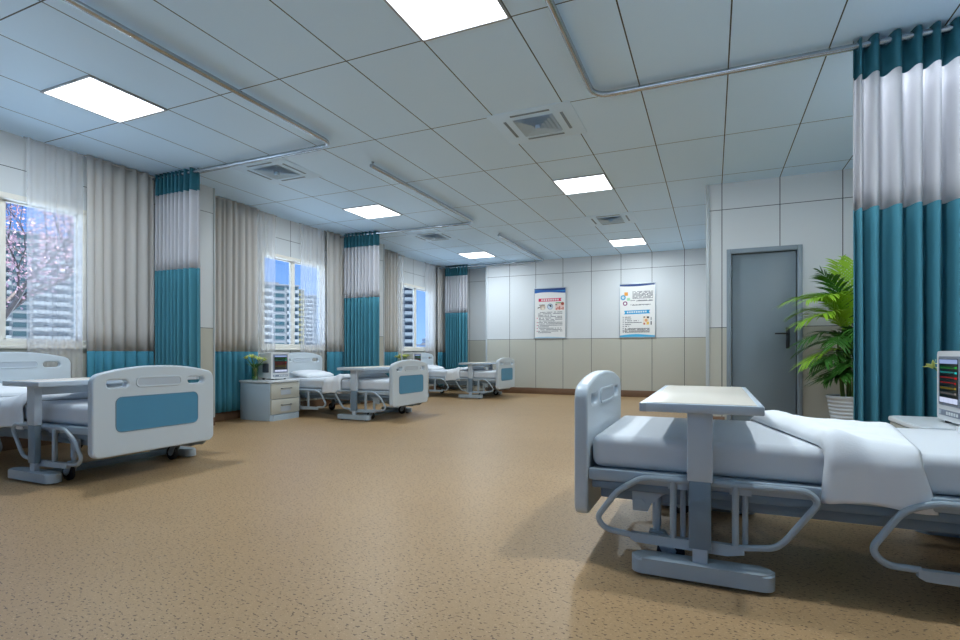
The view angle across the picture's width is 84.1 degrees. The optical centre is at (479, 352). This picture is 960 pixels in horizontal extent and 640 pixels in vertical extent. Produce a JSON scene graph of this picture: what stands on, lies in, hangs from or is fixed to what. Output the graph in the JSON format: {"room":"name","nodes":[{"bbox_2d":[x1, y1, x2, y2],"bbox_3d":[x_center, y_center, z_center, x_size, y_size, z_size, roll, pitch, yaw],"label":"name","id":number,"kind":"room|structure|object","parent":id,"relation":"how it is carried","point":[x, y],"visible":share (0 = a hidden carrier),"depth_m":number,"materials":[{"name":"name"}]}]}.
{"room":"hospital room","nodes":[
{"label":"hospital room","id":0,"kind":"room"},
{"bbox_2d":[154,182,214,425],"bbox_3d":[-3.479,-0.560,6.255,0.310,2.880,0.594,0,0,24],"label":"pillar","id":1,"kind":"structure","parent":0,"point":[206,193],"depth_m":6.36,"materials":[{"name":"white paint"}]},
{"bbox_2d":[213,188,214,416],"bbox_3d":[-3.236,-0.610,6.459,0.022,2.780,0.024,0,0,24],"label":"trim","id":2,"kind":"structure","parent":1,"relation":"attached to","point":[213,188],"depth_m":6.45,"materials":[{"name":"grey metal"}]},
{"bbox_2d":[0,130,437,436],"bbox_3d":[-3.807,-0.560,6.142,0.200,2.880,15.400,0,0,24],"label":"wall","id":3,"kind":"structure","parent":0,"point":[29,168],"depth_m":5.39,"materials":[{"name":"white paint"}]},
{"bbox_2d":[0,436,59,450],"bbox_3d":[-4.339,0.815,4.655,0.018,0.130,3.010,0,0,24],"label":"baseboard","id":4,"kind":"structure","parent":3,"relation":"attached to","point":[8,443],"depth_m":4.83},
{"bbox_2d":[0,191,86,348],"bbox_3d":[-4.330,-0.745,4.809,0.150,1.410,1.440,0,0,24],"label":"window","id":5,"kind":"structure","parent":3,"relation":"in","point":[80,216],"depth_m":5.25,"materials":[{"name":"white"}]},
{"bbox_2d":[215,399,349,421],"bbox_3d":[-2.885,0.815,7.976,0.018,0.130,3.020,0,0,24],"label":"baseboard","id":6,"kind":"structure","parent":3,"relation":"attached to","point":[222,416],"depth_m":7.14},
{"bbox_2d":[260,251,326,350],"bbox_3d":[-2.858,-0.745,8.172,0.150,1.410,1.440,0,0,24],"label":"window","id":7,"kind":"structure","parent":3,"relation":"in","point":[322,346],"depth_m":8.16,"materials":[{"name":"white"}]},
{"bbox_2d":[400,282,434,350],"bbox_3d":[-1.383,-0.745,11.543,0.150,1.410,1.460,0,0,24],"label":"window","id":8,"kind":"structure","parent":3,"relation":"in","point":[430,347],"depth_m":11.72,"materials":[{"name":"white"}]},
{"bbox_2d":[429,384,449,389],"bbox_3d":[-1.386,0.815,11.402,0.018,0.130,3.220,0,0,24],"label":"baseboard","id":9,"kind":"structure","parent":3,"relation":"attached to","point":[437,386],"depth_m":12.25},
{"bbox_2d":[361,243,382,403],"bbox_3d":[-2.022,-0.560,9.585,0.310,2.880,0.604,0,0,24],"label":"pillar","id":10,"kind":"structure","parent":0,"point":[381,245],"depth_m":9.73,"materials":[{"name":"white paint"}]},
{"bbox_2d":[383,244,383,365],"bbox_3d":[-1.776,-0.610,9.794,0.022,2.780,0.024,0,0,24],"label":"trim","id":11,"kind":"structure","parent":10,"relation":"attached to","point":[383,244],"depth_m":9.78,"materials":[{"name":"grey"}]},
{"bbox_2d":[450,268,485,389],"bbox_3d":[-0.159,-0.560,12.732,1.200,2.880,0.200,0,0,24],"label":"wall","id":12,"kind":"structure","parent":0,"point":[476,277],"depth_m":12.59,"materials":[{"name":"white paint"}]},
{"bbox_2d":[0,0,959,268],"bbox_3d":[-0.234,-2.075,4.578,8.200,0.150,15.400,0,0,24],"label":"ceiling","id":13,"kind":"structure","parent":0,"point":[353,73],"depth_m":4.18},
{"bbox_2d":[40,74,167,122],"bbox_3d":[-2.960,-1.995,4.210,0.600,0.014,0.600,0,0,24],"label":"recessed light","id":14,"kind":"object","parent":13,"relation":"in","point":[90,93],"visible":1,"depth_m":4.18,"materials":[{"name":"grey plastic"}]},
{"bbox_2d":[63,0,329,181],"bbox_3d":[-3.123,-1.967,4.200,2.611,0.066,2.891,0,0,24],"label":"rail","id":15,"kind":"object","parent":13,"relation":"attached to","point":[78,4],"visible":0.97,"depth_m":3.92,"materials":[{"name":"silver metal"}]},
{"bbox_2d":[84,155,154,376],"bbox_3d":[-3.815,-0.618,5.665,0.062,2.755,0.740,0,0,24],"label":"drape","id":16,"kind":"object","parent":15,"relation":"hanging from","point":[120,199],"visible":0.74,"depth_m":5.64,"materials":[{"name":"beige fabric"}]},
{"bbox_2d":[155,168,200,382],"bbox_3d":[-3.341,-0.696,5.851,0.672,2.591,0.122,0,0,24],"label":"privacy curtain","id":17,"kind":"object","parent":15,"relation":"hanging from","point":[177,198],"visible":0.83,"depth_m":5.80,"materials":[{"name":"teal fabric"}]},
{"bbox_2d":[215,196,258,412],"bbox_3d":[-3.243,-0.618,6.965,0.063,2.755,0.880,0,0,24],"label":"drape","id":18,"kind":"object","parent":13,"relation":"hanging from","point":[236,264],"visible":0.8,"depth_m":6.99,"materials":[{"name":"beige fabric"}]},
{"bbox_2d":[230,157,322,184],"bbox_3d":[-2.239,-1.980,5.859,0.720,0.040,0.660,0,0,24],"label":"ceiling vent","id":19,"kind":"object","parent":13,"relation":"in","point":[280,170],"visible":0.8,"depth_m":5.83,"materials":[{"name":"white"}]},
{"bbox_2d":[342,204,402,218],"bbox_3d":[-1.513,-1.995,7.517,0.600,0.014,0.600,0,0,24],"label":"recessed light","id":20,"kind":"object","parent":13,"relation":"in","point":[373,211],"visible":1,"depth_m":7.49,"materials":[{"name":"grey plastic"}]},
{"bbox_2d":[384,249,397,376],"bbox_3d":[-1.801,-0.618,10.274,0.060,2.755,0.780,0,0,24],"label":"drape","id":21,"kind":"object","parent":13,"relation":"hanging from","point":[390,258],"visible":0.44,"depth_m":10.37,"materials":[{"name":"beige fabric"}]},
{"bbox_2d":[340,161,473,237],"bbox_3d":[-1.775,-1.967,7.278,2.611,0.066,2.671,0,0,24],"label":"rail","id":22,"kind":"object","parent":13,"relation":"attached to","point":[371,165],"visible":0.97,"depth_m":7.36,"materials":[{"name":"silver metal"}]},
{"bbox_2d":[326,231,343,399],"bbox_3d":[-2.408,-0.618,8.870,0.058,2.755,0.480,0,0,24],"label":"drape","id":23,"kind":"object","parent":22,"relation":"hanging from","point":[335,244],"visible":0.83,"depth_m":8.90,"materials":[{"name":"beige fabric"}]},
{"bbox_2d":[344,231,379,373],"bbox_3d":[-1.967,-0.696,8.800,0.704,2.591,0.117,0,0,24],"label":"privacy curtain","id":24,"kind":"object","parent":22,"relation":"hanging from","point":[361,253],"visible":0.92,"depth_m":8.77,"materials":[{"name":"teal fabric"}]},
{"bbox_2d":[406,231,459,241],"bbox_3d":[-0.803,-1.980,9.139,0.720,0.040,0.660,0,0,24],"label":"ceiling vent","id":25,"kind":"object","parent":13,"relation":"in","point":[437,235],"visible":1,"depth_m":9.09,"materials":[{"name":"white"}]},
{"bbox_2d":[384,0,510,41],"bbox_3d":[-0.212,-1.995,3.007,0.600,0.014,0.600,0,0,24],"label":"recessed light","id":26,"kind":"object","parent":13,"relation":"in","point":[429,20],"visible":1,"depth_m":3.13,"materials":[{"name":"grey plastic"}]},
{"bbox_2d":[457,251,495,258],"bbox_3d":[-0.061,-1.995,10.834,0.600,0.014,0.600,0,0,24],"label":"recessed light","id":27,"kind":"object","parent":13,"relation":"in","point":[482,254],"visible":1,"depth_m":10.80,"materials":[{"name":"grey plastic"}]},
{"bbox_2d":[460,252,494,257],"bbox_3d":[-0.061,-1.996,10.834,0.570,0.008,0.570,0,0,24],"label":"diffuser","id":28,"kind":"object","parent":27,"relation":"attached to","point":[470,254],"depth_m":10.85,"materials":[{"name":"white plastic"}]},
{"bbox_2d":[437,233,543,268],"bbox_3d":[-0.330,-1.967,10.581,2.611,0.066,2.681,0,0,24],"label":"rail","id":29,"kind":"object","parent":13,"relation":"attached to","point":[498,235],"visible":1,"depth_m":11.39,"materials":[{"name":"silver metal"}]},
{"bbox_2d":[437,266,444,385],"bbox_3d":[-0.891,-0.618,12.343,0.051,2.755,0.440,0,0,22],"label":"drape","id":30,"kind":"object","parent":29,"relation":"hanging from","point":[441,272],"visible":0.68,"depth_m":12.31,"materials":[{"name":"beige fabric"}]},
{"bbox_2d":[445,265,467,368],"bbox_3d":[-0.541,-0.696,12.111,0.581,2.591,0.111,0,0,25],"label":"privacy curtain","id":31,"kind":"object","parent":29,"relation":"hanging from","point":[456,279],"visible":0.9,"depth_m":12.09,"materials":[{"name":"teal fabric"}]},
{"bbox_2d":[486,101,586,144],"bbox_3d":[0.510,-1.980,4.656,0.720,0.040,0.660,0,0,24],"label":"ceiling vent","id":32,"kind":"object","parent":13,"relation":"in","point":[560,119],"visible":1,"depth_m":4.62,"materials":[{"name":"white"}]},
{"bbox_2d":[552,173,613,194],"bbox_3d":[1.231,-1.995,6.305,0.600,0.014,0.600,0,0,24],"label":"recessed light","id":33,"kind":"object","parent":13,"relation":"in","point":[596,182],"visible":1,"depth_m":6.29,"materials":[{"name":"grey plastic"}]},
{"bbox_2d":[582,212,637,226],"bbox_3d":[1.957,-1.980,7.963,0.720,0.040,0.660,0,0,24],"label":"ceiling vent","id":34,"kind":"object","parent":13,"relation":"in","point":[625,217],"visible":1,"depth_m":7.93,"materials":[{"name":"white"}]},
{"bbox_2d":[608,237,646,246],"bbox_3d":[2.663,-1.995,9.576,0.600,0.014,0.600,0,0,24],"label":"recessed light","id":35,"kind":"object","parent":13,"relation":"in","point":[629,241],"visible":1,"depth_m":9.59,"materials":[{"name":"grey plastic"}]},
{"bbox_2d":[545,0,952,96],"bbox_3d":[1.478,-1.967,2.132,2.701,0.066,3.091,0,0,24],"label":"rail","id":36,"kind":"object","parent":13,"relation":"attached to","point":[551,4],"visible":1,"depth_m":3.55,"materials":[{"name":"silver metal"}]},
{"bbox_2d":[853,16,959,423],"bbox_3d":[2.714,-0.706,3.257,0.716,2.571,0.152,0,0,24],"label":"privacy curtain","id":37,"kind":"object","parent":36,"relation":"hanging from","point":[906,94],"visible":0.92,"depth_m":3.29,"materials":[{"name":"teal fabric"}]},
{"bbox_2d":[0,389,959,639],"bbox_3d":[-0.234,0.940,4.578,8.200,0.120,15.400,0,0,24],"label":"floor","id":38,"kind":"structure","parent":0,"point":[451,517],"depth_m":2.37,"materials":[{"name":"plastic"}]},
{"bbox_2d":[2,376,198,484],"bbox_3d":[-2.857,0.535,4.122,0.510,0.690,1.192,0,0,24],"label":"table","id":39,"kind":"object","parent":38,"relation":"on","point":[36,388],"visible":0.62,"depth_m":3.65,"materials":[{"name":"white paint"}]},
{"bbox_2d":[0,352,212,479],"bbox_3d":[-3.230,0.435,4.273,1.956,0.890,0.964,0,0,24],"label":"hospital bed","id":40,"kind":"object","parent":38,"relation":"on","point":[155,406],"visible":0.98,"depth_m":3.79,"materials":[{"name":"grey paint"}]},
{"bbox_2d":[0,383,26,396],"bbox_3d":[-3.897,0.314,4.565,0.341,0.130,0.620,0,0,22],"label":"pillow","id":41,"kind":"object","parent":40,"relation":"on","point":[5,391],"visible":0.13,"depth_m":4.36,"materials":[{"name":"white fabric"}]},
{"bbox_2d":[0,392,87,429],"bbox_3d":[-3.221,0.417,4.265,0.677,0.276,0.933,0,0,24],"label":"blanket","id":42,"kind":"object","parent":40,"relation":"on","point":[11,408],"visible":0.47,"depth_m":3.87,"materials":[{"name":"white fabric"}]},
{"bbox_2d":[239,379,299,420],"bbox_3d":[-2.811,0.620,7.168,0.581,0.520,0.560,0,0,24],"label":"base cabinet","id":43,"kind":"object","parent":38,"relation":"on","point":[267,399],"visible":0.98,"depth_m":6.97,"materials":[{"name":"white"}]},
{"bbox_2d":[243,354,266,378],"bbox_3d":[-2.959,0.185,7.027,0.300,0.350,0.313,0,0,24],"label":"flower vase","id":44,"kind":"object","parent":43,"relation":"on","point":[252,356],"visible":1,"depth_m":7.00,"materials":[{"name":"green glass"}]},
{"bbox_2d":[258,352,288,379],"bbox_3d":[-2.826,0.175,7.251,0.288,0.370,0.354,0,0,24],"label":"patient monitor","id":45,"kind":"object","parent":43,"relation":"on","point":[276,366],"visible":1,"depth_m":7.12,"materials":[{"name":"grey plastic"}]},
{"bbox_2d":[280,352,427,419],"bbox_3d":[-1.819,0.435,7.597,1.956,0.890,0.964,0,0,24],"label":"hospital bed","id":46,"kind":"object","parent":38,"relation":"on","point":[408,386],"visible":0.85,"depth_m":7.22,"materials":[{"name":"grey paint"}]},
{"bbox_2d":[290,370,333,377],"bbox_3d":[-2.486,0.314,7.888,0.341,0.130,0.620,0,0,22],"label":"pillow","id":47,"kind":"object","parent":46,"relation":"on","point":[301,373],"visible":0.94,"depth_m":7.71,"materials":[{"name":"white fabric"}]},
{"bbox_2d":[322,373,387,393],"bbox_3d":[-1.810,0.417,7.588,0.677,0.276,0.933,0,0,24],"label":"blanket","id":48,"kind":"object","parent":46,"relation":"on","point":[331,384],"visible":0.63,"depth_m":7.20,"materials":[{"name":"white fabric"}]},
{"bbox_2d":[337,366,411,420],"bbox_3d":[-1.446,0.535,7.445,0.510,0.690,1.192,0,0,24],"label":"table","id":49,"kind":"object","parent":38,"relation":"on","point":[354,371],"visible":0.71,"depth_m":6.97,"materials":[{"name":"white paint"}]},
{"bbox_2d":[422,353,514,396],"bbox_3d":[-0.355,0.435,10.940,1.956,0.890,0.964,0,0,24],"label":"hospital bed","id":50,"kind":"object","parent":38,"relation":"on","point":[503,377],"visible":0.82,"depth_m":10.53,"materials":[{"name":"grey paint"}]},
{"bbox_2d":[428,365,444,369],"bbox_3d":[-1.022,0.314,11.232,0.341,0.130,0.620,0,0,22],"label":"pillow","id":51,"kind":"object","parent":50,"relation":"on","point":[430,367],"visible":0.62,"depth_m":11.12,"materials":[{"name":"white fabric"}]},
{"bbox_2d":[445,367,484,380],"bbox_3d":[-0.347,0.417,10.932,0.677,0.276,0.933,0,0,24],"label":"blanket","id":52,"kind":"object","parent":50,"relation":"on","point":[451,374],"visible":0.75,"depth_m":10.54,"materials":[{"name":"white fabric"}]},
{"bbox_2d":[458,362,501,398],"bbox_3d":[0.021,0.535,10.798,0.510,0.690,1.192,0,0,24],"label":"table","id":53,"kind":"object","parent":38,"relation":"on","point":[471,365],"visible":0.73,"depth_m":10.32,"materials":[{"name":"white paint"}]},
{"bbox_2d":[632,385,774,592],"bbox_3d":[1.055,0.535,2.523,0.510,0.690,1.192,0,0,24],"label":"table","id":54,"kind":"object","parent":38,"relation":"on","point":[700,403],"visible":0.8,"depth_m":2.04,"materials":[{"name":"grey"}]},
{"bbox_2d":[575,370,959,586],"bbox_3d":[1.481,0.435,2.332,1.956,0.890,0.964,0,0,24],"label":"hospital bed","id":55,"kind":"object","parent":38,"relation":"on","point":[758,467],"visible":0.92,"depth_m":2.12,"materials":[{"name":"grey plastic"}]},
{"bbox_2d":[750,410,938,514],"bbox_3d":[1.552,0.417,2.296,0.677,0.276,0.933,0,0,24],"label":"blanket","id":56,"kind":"object","parent":55,"relation":"on","point":[873,463],"visible":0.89,"depth_m":1.91,"materials":[{"name":"white fabric"}]},
{"bbox_2d":[780,255,853,419],"bbox_3d":[3.552,-0.043,5.319,0.871,1.845,1.041,0,0,-36],"label":"potted palm","id":57,"kind":"object","parent":38,"relation":"on","point":[840,406],"visible":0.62,"depth_m":5.26,"materials":[{"name":"green plant"}]},
{"bbox_2d":[826,394,852,419],"bbox_3d":[3.729,0.654,5.354,0.420,0.452,0.420,0,0,24],"label":"pot","id":58,"kind":"object","parent":57,"relation":"attached to","point":[840,406],"depth_m":5.27,"materials":[{"name":"grey ceramic"}]},
{"bbox_2d":[888,415,959,537],"bbox_3d":[2.484,0.620,2.722,0.581,0.520,0.560,0,0,24],"label":"base cabinet","id":59,"kind":"object","parent":38,"relation":"on","point":[914,422],"visible":0.16,"depth_m":2.73,"materials":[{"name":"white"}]},
{"bbox_2d":[922,360,936,379],"bbox_3d":[2.591,0.185,2.872,0.300,0.350,0.313,0,0,-34],"label":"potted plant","id":60,"kind":"object","parent":59,"relation":"on","point":[932,365],"visible":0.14,"depth_m":2.96,"materials":[{"name":"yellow plant"}]},
{"bbox_2d":[937,351,959,424],"bbox_3d":[2.483,0.175,2.614,0.288,0.370,0.354,0,0,24],"label":"patient monitor","id":61,"kind":"object","parent":59,"relation":"on","point":[948,362],"visible":1,"depth_m":2.67,"materials":[{"name":"grey plastic"}]},
{"bbox_3d":[-1.352,0.620,10.503,0.581,0.520,0.560,0,0,24],"label":"cabinet","id":62,"kind":"object","parent":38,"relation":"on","visible":0},
{"bbox_2d":[395,354,408,360],"bbox_3d":[-1.521,0.185,10.354,0.313,0.350,0.300,0,0,-1],"label":"flower vase","id":63,"kind":"object","parent":62,"relation":"on","point":[404,355],"visible":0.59,"depth_m":10.30,"materials":[{"name":"yellow plant"}]},
{"bbox_2d":[402,352,421,368],"bbox_3d":[-1.363,0.175,10.595,0.288,0.370,0.354,0,0,24],"label":"patient monitor","id":64,"kind":"object","parent":62,"relation":"on","point":[413,355],"visible":0.36,"depth_m":10.46,"materials":[{"name":"grey plastic"}]},
{"bbox_2d":[487,248,705,390],"bbox_3d":[2.373,-0.560,11.296,4.590,2.880,0.600,0,0,24],"label":"wall","id":65,"kind":"structure","parent":0,"point":[676,355],"depth_m":10.91,"materials":[{"name":"white paint"}]},
{"bbox_2d":[486,266,486,369],"bbox_3d":[0.147,-0.625,11.947,0.040,2.750,0.032,0,0,24],"label":"trim","id":66,"kind":"structure","parent":65,"relation":"attached to","point":[486,266],"depth_m":11.93,"materials":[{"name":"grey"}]},
{"bbox_2d":[534,287,565,338],"bbox_3d":[1.492,-0.850,11.340,0.704,1.084,0.026,0,0,24],"label":"poster","id":67,"kind":"object","parent":65,"relation":"attached to","point":[549,303],"visible":1,"depth_m":11.33,"materials":[{"name":"white paper"}]},
{"bbox_2d":[555,303,563,309],"bbox_3d":[1.687,-0.988,11.249,0.190,0.155,0.001,0,0,24],"label":"picture","id":68,"kind":"object","parent":67,"relation":"attached to","point":[558,306],"depth_m":11.25,"materials":[{"name":"multicoloured"}]},
{"bbox_2d":[486,387,655,396],"bbox_3d":[2.245,0.815,11.015,4.600,0.130,0.018,0,0,24],"label":"baseboard","id":69,"kind":"structure","parent":65,"relation":"attached to","point":[559,391],"depth_m":11.28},
{"bbox_2d":[619,282,655,337],"bbox_3d":[3.141,-0.850,10.618,0.704,1.084,0.026,0,0,24],"label":"poster","id":70,"kind":"object","parent":65,"relation":"attached to","point":[637,301],"visible":1,"depth_m":10.61,"materials":[{"name":"white paper"}]},
{"bbox_2d":[643,316,648,324],"bbox_3d":[3.294,-0.645,10.545,0.120,0.170,0.001,0,0,24],"label":"picture","id":71,"kind":"object","parent":70,"relation":"attached to","point":[645,318],"depth_m":10.55,"materials":[{"name":"paper"}]},
{"bbox_2d":[713,416,724,419],"bbox_3d":[2.796,0.815,6.300,0.190,0.130,0.015,0,0,24],"label":"baseboard","id":72,"kind":"structure","parent":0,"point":[714,417],"depth_m":6.28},
{"bbox_2d":[709,169,852,419],"bbox_3d":[4.620,-0.560,8.075,2.110,2.880,4.700,0,0,24],"label":"wall","id":73,"kind":"structure","parent":0,"point":[814,211],"depth_m":6.01,"materials":[{"name":"white paint"}]},
{"bbox_2d":[706,185,708,385],"bbox_3d":[2.718,-0.560,6.347,0.040,2.880,0.032,0,0,24],"label":"trim","id":74,"kind":"structure","parent":73,"relation":"attached to","point":[707,186],"depth_m":6.33,"materials":[{"name":"grey"}]},
{"bbox_2d":[727,244,802,420],"bbox_3d":[3.265,-0.168,6.125,0.770,2.095,0.159,0,0,24],"label":"door","id":75,"kind":"structure","parent":73,"relation":"in","point":[763,278],"depth_m":6.11,"materials":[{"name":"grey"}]},
{"label":"outside","id":76,"kind":"structure","parent":0,"visible":0},
{"bbox_3d":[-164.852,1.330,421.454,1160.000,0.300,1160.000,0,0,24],"label":"ground","id":77,"kind":"structure","parent":76,"visible":0},
{"bbox_2d":[6,229,73,339],"bbox_3d":[-175.540,-21.294,199.668,41.800,45.247,34.600,0,0,34],"label":"apartment tower","id":78,"kind":"structure","parent":77,"relation":"on","point":[47,315],"depth_m":190.37,"materials":[{"name":"grey"}]},
{"bbox_2d":[6,203,73,319],"bbox_3d":[-10.680,-2.166,11.329,6.215,6.708,6.843,0,0,-41],"label":"blossom tree","id":79,"kind":"object","parent":77,"relation":"on","point":[19,297],"visible":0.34,"depth_m":11.33,"materials":[{"name":"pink plant"}]},
{"bbox_2d":[265,282,299,343],"bbox_3d":[-89.391,-14.122,224.493,21.600,30.904,19.800,0,0,-32],"label":"apartment tower","id":80,"kind":"structure","parent":77,"relation":"on","point":[276,294],"depth_m":218.80,"materials":[{"name":"grey"}]},
{"bbox_2d":[299,289,304,344],"bbox_3d":[-110.568,-18.209,309.438,15.600,39.078,18.800,0,0,-20],"label":"apartment tower","id":81,"kind":"structure","parent":77,"relation":"on","point":[301,291],"depth_m":304.14,"materials":[{"name":"yellow"}]},
{"bbox_2d":[304,295,316,344],"bbox_3d":[-115.231,-19.272,369.472,26.600,41.204,23.800,0,0,-28],"label":"apartment tower","id":82,"kind":"structure","parent":77,"relation":"on","point":[310,301],"depth_m":357.58,"materials":[{"name":"grey"}]},
{"bbox_2d":[402,287,412,346],"bbox_3d":[-29.930,-34.545,209.406,9.600,71.750,10.800,0,0,-8],"label":"apartment tower","id":83,"kind":"structure","parent":77,"relation":"on","point":[407,293],"depth_m":205.29,"materials":[{"name":"grey"}]},
{"bbox_2d":[416,343,425,346],"bbox_3d":[-43.327,-3.295,419.412,16.600,9.249,17.800,0,0,-11],"label":"apartment tower","id":84,"kind":"structure","parent":77,"relation":"on","point":[421,344],"depth_m":410.57,"materials":[{"name":"blue"}]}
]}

